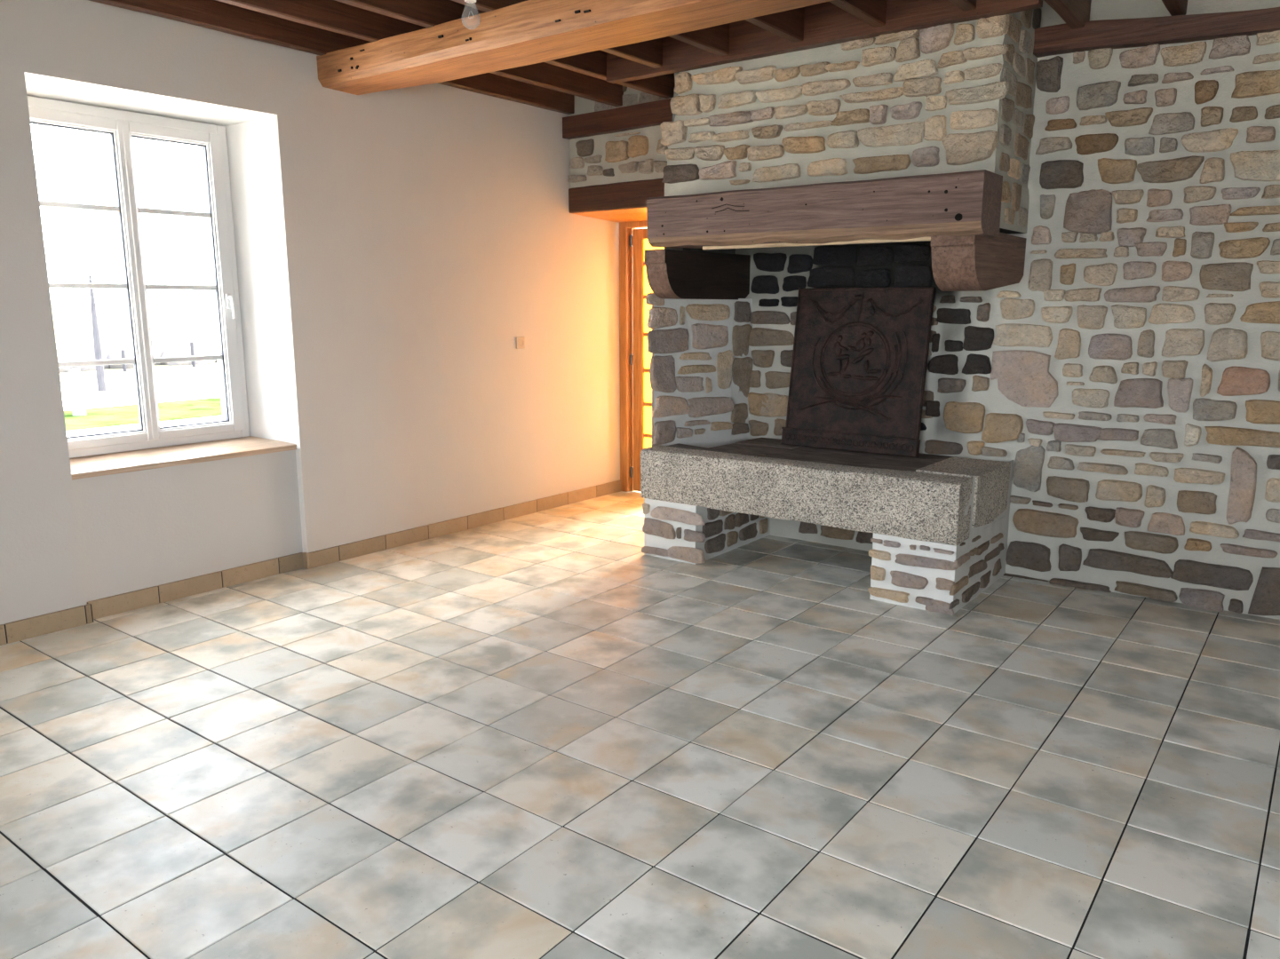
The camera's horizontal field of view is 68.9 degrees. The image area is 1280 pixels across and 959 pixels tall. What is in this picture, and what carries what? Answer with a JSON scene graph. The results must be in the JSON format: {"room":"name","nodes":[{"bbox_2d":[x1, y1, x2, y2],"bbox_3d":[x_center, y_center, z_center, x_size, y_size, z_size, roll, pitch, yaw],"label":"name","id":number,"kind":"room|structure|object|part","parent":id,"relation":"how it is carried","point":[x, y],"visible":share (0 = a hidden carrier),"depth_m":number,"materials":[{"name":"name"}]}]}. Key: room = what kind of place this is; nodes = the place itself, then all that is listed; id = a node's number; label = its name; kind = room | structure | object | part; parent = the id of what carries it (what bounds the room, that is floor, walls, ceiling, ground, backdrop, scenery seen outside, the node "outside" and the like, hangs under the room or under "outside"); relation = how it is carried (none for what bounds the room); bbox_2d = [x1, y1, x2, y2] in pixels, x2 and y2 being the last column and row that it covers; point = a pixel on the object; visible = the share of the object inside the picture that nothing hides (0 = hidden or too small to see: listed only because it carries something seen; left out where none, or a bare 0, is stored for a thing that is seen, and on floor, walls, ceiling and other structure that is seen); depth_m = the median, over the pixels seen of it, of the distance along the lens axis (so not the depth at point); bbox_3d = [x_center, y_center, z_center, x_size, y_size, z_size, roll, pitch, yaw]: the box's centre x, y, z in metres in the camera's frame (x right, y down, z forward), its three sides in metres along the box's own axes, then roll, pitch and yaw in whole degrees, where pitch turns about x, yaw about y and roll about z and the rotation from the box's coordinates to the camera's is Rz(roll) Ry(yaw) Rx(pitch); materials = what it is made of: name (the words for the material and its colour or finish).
{"room":"traditional dwelling","nodes":[
{"label":"traditional dwelling","id":0,"kind":"room"},
{"bbox_2d":[0,0,620,624],"bbox_3d":[-2.554,-0.720,4.646,0.533,3.300,7.260,8,13,36],"label":"wall","id":1,"kind":"structure","parent":0,"point":[394,249],"depth_m":5.29,"materials":[{"name":"paint"}]},
{"bbox_2d":[27,95,297,479],"bbox_3d":[-2.412,-0.949,4.713,0.288,1.738,1.206,8,13,36],"label":"window","id":2,"kind":"structure","parent":1,"relation":"in","point":[152,446],"depth_m":4.77,"materials":[{"name":"white plastic"}]},
{"bbox_3d":[-2.690,-0.945,4.519,0.058,1.581,0.495,8,13,36],"label":"sash","id":3,"kind":"part","parent":2,"relation":"part of","materials":[{"name":"white plastic"}]},
{"bbox_3d":[-2.401,-0.130,4.862,0.240,0.072,1.211,8,14,37],"label":"sill","id":4,"kind":"part","parent":2,"relation":"part of","materials":[{"name":"beige wood"}]},
{"bbox_3d":[-2.390,-1.020,4.911,0.058,1.581,0.499,8,13,36],"label":"sash","id":5,"kind":"part","parent":2,"relation":"part of","materials":[{"name":"white plastic"}]},
{"bbox_3d":[-2.221,-0.942,5.065,0.048,0.130,0.028,8,13,36],"label":"handle","id":6,"kind":"part","parent":2,"relation":"part of","materials":[{"name":"white plastic"}]},
{"bbox_2d":[0,480,620,645],"bbox_3d":[-2.410,0.581,4.785,0.058,0.094,7.264,8,14,37],"label":"baseboard","id":7,"kind":"structure","parent":1,"relation":"attached to","point":[39,625],"depth_m":5.21,"materials":[{"name":"brown tile"}]},
{"bbox_2d":[516,336,524,349],"bbox_3d":[-0.834,-0.954,6.504,0.016,0.080,0.080,8,13,36],"label":"light switch","id":8,"kind":"object","parent":1,"relation":"attached to","point":[520,341],"visible":1,"depth_m":6.50,"materials":[{"name":"beige plastic"}]},
{"bbox_2d":[0,491,1279,958],"bbox_3d":[0.120,1.045,2.899,6.958,0.121,8.010,8,13,36],"label":"floor","id":9,"kind":"structure","parent":0,"point":[543,735],"depth_m":3.07,"materials":[{"name":"tile"}]},
{"bbox_2d":[640,7,1041,615],"bbox_3d":[1.010,-0.971,5.195,1.992,2.987,0.957,8,13,36],"label":"fireplace","id":10,"kind":"object","parent":9,"relation":"on","point":[925,134],"visible":0.96,"depth_m":4.85,"materials":[{"name":"stone"}]},
{"bbox_2d":[780,286,935,457],"bbox_3d":[1.260,-0.643,5.466,0.855,0.944,0.171,8,13,36],"label":"fireback","id":11,"kind":"object","parent":10,"relation":"on","point":[860,355],"visible":1,"depth_m":5.44,"materials":[{"name":"metal"}]},
{"bbox_2d":[567,0,1279,620],"bbox_3d":[2.028,-0.990,5.300,7.200,3.020,0.643,8,13,36],"label":"wall","id":12,"kind":"structure","parent":0,"point":[1129,378],"depth_m":4.69,"materials":[{"name":"stone"}]},
{"bbox_2d":[568,178,664,213],"bbox_3d":[0.045,-1.964,6.446,1.380,0.180,0.220,8,13,36],"label":"lintel","id":13,"kind":"object","parent":12,"relation":"attached to","point":[631,194],"visible":0.57,"depth_m":6.48,"materials":[{"name":"brown wood"}]},
{"bbox_2d":[562,98,672,139],"bbox_3d":[-0.063,-2.439,6.295,1.300,0.153,0.102,8,13,36],"label":"beam","id":14,"kind":"structure","parent":12,"relation":"attached to","point":[653,113],"depth_m":6.30,"materials":[{"name":"brown wood"}]},
{"bbox_2d":[572,207,664,492],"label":"door","id":15,"kind":"structure","parent":12,"relation":"in","point":[634,358],"depth_m":7.31,"materials":[{"name":"brown wood"}]},
{"bbox_3d":[0.354,-0.889,7.065,1.238,2.125,0.095,8,13,36],"label":"frame","id":16,"kind":"part","parent":15,"relation":"part of","materials":[{"name":"brown wood"}]},
{"bbox_3d":[0.157,-0.964,7.204,0.317,1.760,0.004,8,13,36],"label":"pane","id":17,"kind":"part","parent":15,"relation":"part of","materials":[{"name":"orange glass"}]},
{"bbox_3d":[0.022,-1.981,2.272,7.250,0.060,7.608,8,13,36],"label":"ceiling","id":18,"kind":"structure","parent":0,"visible":0},
{"bbox_2d":[88,0,574,114],"bbox_3d":[-2.499,-2.178,3.966,0.065,0.183,6.695,8,13,36],"label":"joist","id":19,"kind":"object","parent":18,"relation":"attached to","point":[211,14],"visible":0.6,"depth_m":4.81,"materials":[{"name":"brown wood"}]},
{"bbox_2d":[215,0,623,106],"bbox_3d":[-2.148,-2.129,3.706,0.065,0.183,6.695,8,13,36],"label":"joist","id":20,"kind":"object","parent":18,"relation":"attached to","point":[330,15],"visible":0.52,"depth_m":4.73,"materials":[{"name":"brown wood"}]},
{"bbox_2d":[464,0,480,24],"bbox_3d":[-0.563,-1.795,3.053,0.062,0.595,0.062,8,13,36],"label":"light bulb","id":21,"kind":"object","parent":18,"relation":"hanging from","point":[466,1],"visible":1,"depth_m":3.09,"materials":[{"name":"clear glass"}]},
{"bbox_2d":[464,0,476,3],"bbox_3d":[-0.563,-1.622,3.086,0.041,0.074,0.041,8,13,36],"label":"socket","id":22,"kind":"object","parent":21,"relation":"attached to","point":[467,1],"depth_m":3.09,"materials":[{"name":"white ceramic"}]},
{"bbox_2d":[334,0,675,98],"bbox_3d":[-1.810,-2.082,3.457,0.065,0.183,6.695,8,13,36],"label":"joist","id":23,"kind":"object","parent":18,"relation":"attached to","point":[426,13],"visible":0.48,"depth_m":4.59,"materials":[{"name":"brown wood"}]},
{"bbox_2d":[451,0,662,68],"bbox_3d":[-1.696,-1.983,2.936,0.066,0.184,5.985,8,13,36],"label":"joist","id":24,"kind":"object","parent":18,"relation":"attached to","point":[649,53],"visible":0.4,"depth_m":5.07,"materials":[{"name":"brown wood"}]},
{"bbox_2d":[669,23,729,55],"bbox_3d":[-1.344,-1.934,2.676,0.066,0.184,5.985,8,13,36],"label":"joist","id":25,"kind":"object","parent":18,"relation":"attached to","point":[715,40],"visible":0.35,"depth_m":4.88,"materials":[{"name":"brown wood"}]},
{"bbox_2d":[744,7,804,42],"bbox_3d":[-0.989,-1.884,2.413,0.066,0.184,5.985,8,13,36],"label":"joist","id":26,"kind":"object","parent":18,"relation":"attached to","point":[789,25],"visible":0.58,"depth_m":4.62,"materials":[{"name":"brown wood"}]},
{"bbox_2d":[606,0,1042,83],"bbox_3d":[0.795,-2.329,4.816,2.434,0.208,0.073,8,13,36],"label":"beam","id":27,"kind":"structure","parent":18,"relation":"attached to","point":[825,24],"depth_m":4.71,"materials":[{"name":"brown wood"}]},
{"bbox_2d":[829,0,886,27],"bbox_3d":[-0.637,-1.835,2.153,0.066,0.184,5.985,8,13,36],"label":"joist","id":28,"kind":"object","parent":18,"relation":"attached to","point":[873,12],"visible":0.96,"depth_m":4.35,"materials":[{"name":"brown wood"}]},
{"bbox_2d":[949,0,976,11],"bbox_3d":[-0.293,-1.787,1.899,0.066,0.184,5.985,8,13,36],"label":"joist","id":29,"kind":"object","parent":18,"relation":"attached to","point":[963,4],"visible":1,"depth_m":4.20,"materials":[{"name":"brown wood"}]},
{"bbox_2d":[1043,0,1091,28],"bbox_3d":[0.187,-1.803,1.980,0.065,0.183,6.695,8,13,36],"label":"joist","id":30,"kind":"object","parent":18,"relation":"attached to","point":[1075,13],"visible":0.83,"depth_m":4.38,"materials":[{"name":"brown wood"}]},
{"bbox_2d":[1161,0,1187,15],"bbox_3d":[0.523,-1.756,1.732,0.065,0.183,6.695,8,13,36],"label":"joist","id":31,"kind":"object","parent":18,"relation":"attached to","point":[1174,7],"visible":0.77,"depth_m":4.24,"materials":[{"name":"brown wood"}]},
{"bbox_3d":[2.733,-0.065,0.378,0.150,3.000,6.720,8,13,36],"label":"wall","id":32,"kind":"structure","parent":0,"visible":0},
{"bbox_2d":[316,0,833,95],"bbox_3d":[0.934,-1.886,3.312,6.600,0.166,0.378,8,13,36],"label":"ceiling beam","id":33,"kind":"structure","parent":32,"relation":"attached to","point":[529,32],"depth_m":4.27,"materials":[{"name":"brown wood"}]},
{"bbox_2d":[1033,7,1279,57],"bbox_3d":[3.314,-1.995,3.740,3.325,0.167,0.113,8,13,36],"label":"beam","id":34,"kind":"structure","parent":32,"relation":"attached to","point":[1139,32],"depth_m":4.37,"materials":[{"name":"brown wood"}]},
{"label":"outside","id":35,"kind":"structure","parent":0,"visible":0},
{"bbox_2d":[51,303,218,384],"bbox_3d":[-71.127,-11.621,66.505,150.000,1.600,260.000,8,13,36],"label":"ground","id":36,"kind":"structure","parent":35,"point":[169,322],"depth_m":43.08,"materials":[{"name":"white"}]},
{"bbox_2d":[120,349,127,372],"bbox_3d":[-12.380,-2.785,22.375,0.083,0.650,0.083,-6,12,-30],"label":"fence post","id":37,"kind":"object","parent":36,"relation":"on","point":[123,352],"visible":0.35,"depth_m":22.33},
{"bbox_2d":[56,338,217,373],"bbox_3d":[-12.985,-2.969,23.589,1.756,1.149,17.059,8,13,36],"label":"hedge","id":38,"kind":"object","parent":36,"relation":"on","point":[179,347],"visible":0.09,"depth_m":23.25,"materials":[{"name":"white plant"}]},
{"bbox_2d":[190,341,195,366],"bbox_3d":[-11.408,-3.117,23.797,0.083,0.770,0.083,-6,12,-30],"label":"fence post","id":39,"kind":"object","parent":36,"relation":"on","point":[192,347],"visible":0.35,"depth_m":23.74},
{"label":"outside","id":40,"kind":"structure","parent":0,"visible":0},
{"bbox_2d":[63,397,222,431],"bbox_3d":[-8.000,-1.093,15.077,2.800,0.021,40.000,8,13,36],"label":"ground","id":41,"kind":"structure","parent":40,"point":[125,415],"depth_m":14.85,"materials":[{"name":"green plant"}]},
{"bbox_2d":[68,368,86,416],"bbox_3d":[-8.818,-1.359,14.598,0.191,0.760,0.205,8,13,36],"label":"post","id":42,"kind":"object","parent":41,"relation":"on","point":[78,400],"visible":0.86,"depth_m":14.55,"materials":[{"name":"white"}]},
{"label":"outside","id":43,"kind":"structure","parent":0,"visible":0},
{"bbox_2d":[61,373,220,410],"bbox_3d":[-8.952,-2.149,20.700,5.600,0.001,60.000,8,13,36],"label":"gravel","id":44,"kind":"object","parent":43,"point":[119,393],"visible":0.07,"depth_m":18.75,"materials":[{"name":"white gravel"}]},
{"bbox_2d":[88,274,107,391],"bbox_3d":[-10.816,-2.898,18.544,0.162,2.300,0.170,8,13,36],"label":"pole","id":45,"kind":"object","parent":44,"relation":"on","point":[101,383],"visible":0.81,"depth_m":18.54,"materials":[{"name":"grey metal"}]},
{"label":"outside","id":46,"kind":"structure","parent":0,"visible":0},
{"bbox_2d":[66,416,222,437],"bbox_3d":[-0.921,-1.017,14.765,8.900,0.001,60.000,8,13,36],"label":"gravel","id":47,"kind":"object","parent":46,"point":[218,418],"depth_m":13.37,"materials":[{"name":"white gravel"}]}
]}

